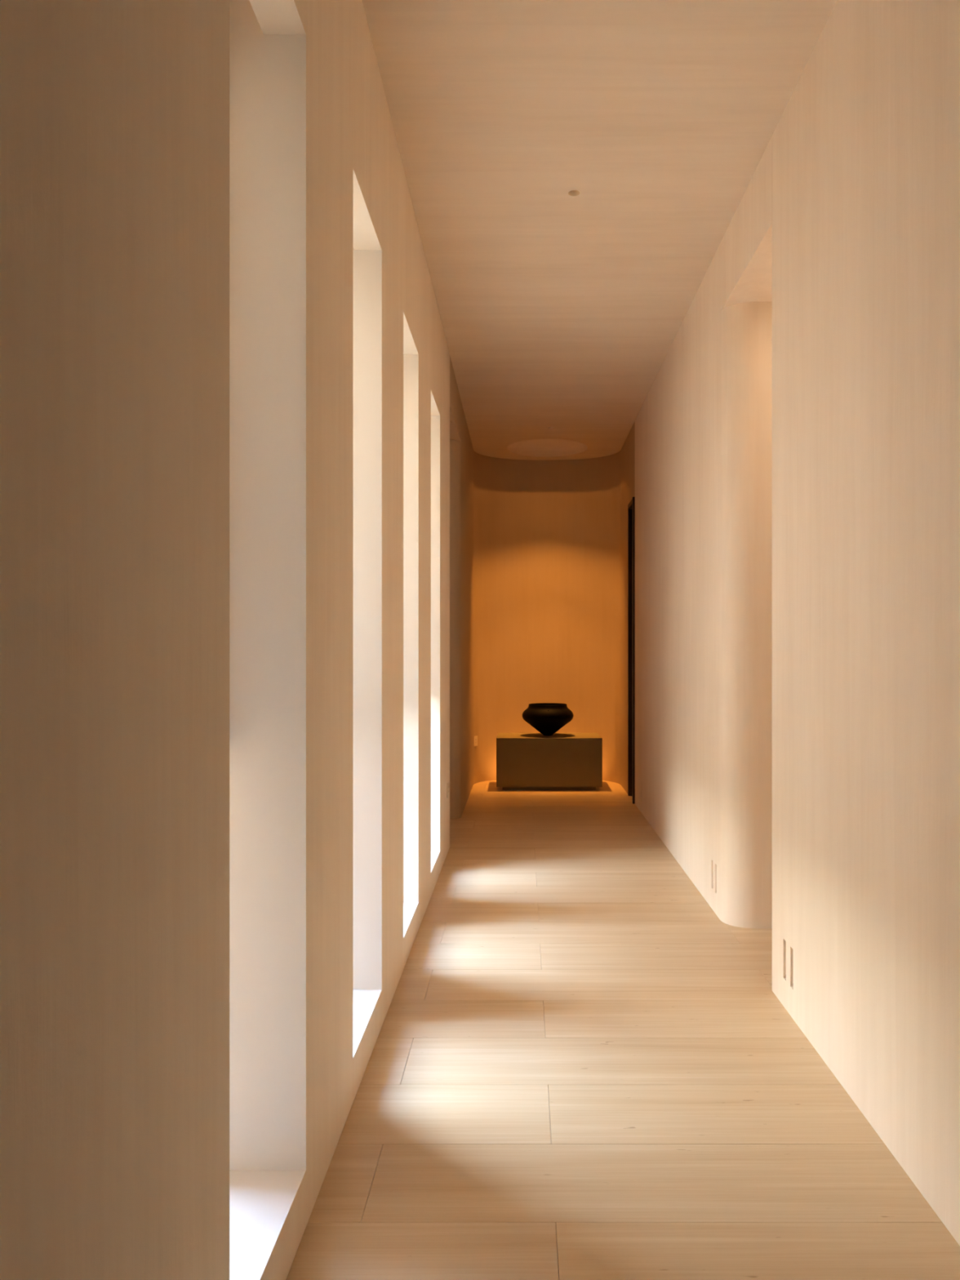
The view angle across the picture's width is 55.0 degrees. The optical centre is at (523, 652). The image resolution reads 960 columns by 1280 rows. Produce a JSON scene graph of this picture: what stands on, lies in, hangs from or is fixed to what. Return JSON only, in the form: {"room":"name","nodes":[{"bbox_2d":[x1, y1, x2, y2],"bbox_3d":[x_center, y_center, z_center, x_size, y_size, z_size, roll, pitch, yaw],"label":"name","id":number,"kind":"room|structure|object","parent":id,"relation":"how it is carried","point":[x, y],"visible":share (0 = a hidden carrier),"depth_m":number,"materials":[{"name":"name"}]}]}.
{"room":"hallway","nodes":[
{"label":"hallway","id":0,"kind":"room"},
{"bbox_2d":[0,0,473,1279],"bbox_3d":[-1.121,-0.308,3.930,1.359,2.949,8.260,0,0,0],"label":"wall","id":1,"kind":"structure","parent":0,"point":[224,355],"depth_m":1.29,"materials":[{"name":"paint"}]},
{"bbox_2d":[446,781,448,798],"bbox_3d":[-0.437,0.793,5.325,0.008,0.086,0.086,0,0,0],"label":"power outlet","id":2,"kind":"object","parent":1,"relation":"attached to","point":[447,783],"visible":1,"depth_m":5.28,"materials":[{"name":"beige plastic"}]},
{"bbox_2d":[473,449,621,785],"bbox_3d":[0.200,-0.308,8.405,1.900,2.949,0.690,0,0,0],"label":"wall","id":3,"kind":"structure","parent":0,"point":[547,534],"depth_m":8.47,"materials":[{"name":"paint"}]},
{"bbox_2d":[474,736,477,746],"bbox_3d":[-0.427,0.788,8.168,0.008,0.086,0.086,0,0,20],"label":"power outlet","id":4,"kind":"object","parent":3,"relation":"attached to","point":[475,737],"visible":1,"depth_m":8.16,"materials":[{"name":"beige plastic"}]},
{"bbox_2d":[362,0,836,460],"bbox_3d":[0.325,-2.033,2.525,4.550,0.500,12.450,0,0,0],"label":"ceiling","id":5,"kind":"structure","parent":0,"point":[557,309],"depth_m":3.40,"materials":[{"name":"paint"}]},
{"bbox_2d":[567,189,580,196],"bbox_3d":[0.196,-1.810,3.570,0.052,0.056,0.052,0,0,0],"label":"recessed light","id":6,"kind":"object","parent":5,"relation":"in","point":[574,193],"visible":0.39,"depth_m":3.59,"materials":[{"name":"beige plastic"}]},
{"bbox_2d":[285,779,959,1279],"bbox_3d":[0.050,1.226,2.466,5.100,0.120,12.567,0,0,0],"label":"floor","id":7,"kind":"structure","parent":0,"point":[576,1069],"depth_m":2.38,"materials":[{"name":"wood"}]},
{"bbox_2d":[496,733,602,790],"bbox_3d":[0.218,0.944,8.008,0.894,0.444,0.497,0,0,0],"label":"pedestal","id":8,"kind":"object","parent":7,"relation":"on","point":[524,761],"visible":0.98,"depth_m":7.76,"materials":[{"name":"beige wood"}]},
{"bbox_2d":[522,702,573,735],"bbox_3d":[0.211,0.585,8.000,0.445,0.274,0.445,0,0,0],"label":"vase","id":9,"kind":"object","parent":8,"relation":"on","point":[547,718],"visible":1,"depth_m":7.85,"materials":[{"name":"black ceramic"}]},
{"bbox_2d":[621,0,959,1245],"bbox_3d":[1.429,-0.308,4.680,1.143,2.949,6.760,0,0,0],"label":"wall","id":10,"kind":"structure","parent":0,"point":[846,221],"depth_m":2.54,"materials":[{"name":"paint"}]},
{"bbox_2d":[627,497,635,804],"bbox_3d":[0.929,-0.017,7.293,0.176,2.365,0.415,0,0,0],"label":"door","id":11,"kind":"structure","parent":10,"relation":"in","point":[631,506],"depth_m":7.47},
{"bbox_2d":[785,941,786,977],"bbox_3d":[0.865,1.008,3.019,0.006,0.127,0.029,0,0,0],"label":"socket","id":12,"kind":"object","parent":10,"relation":"attached to","point":[785,941],"visible":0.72,"depth_m":3.03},
{"bbox_2d":[792,949,793,986],"bbox_3d":[0.865,1.008,2.938,0.006,0.127,0.029,0,0,0],"label":"socket","id":13,"kind":"object","parent":10,"relation":"attached to","point":[793,949],"visible":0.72,"depth_m":2.95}
]}

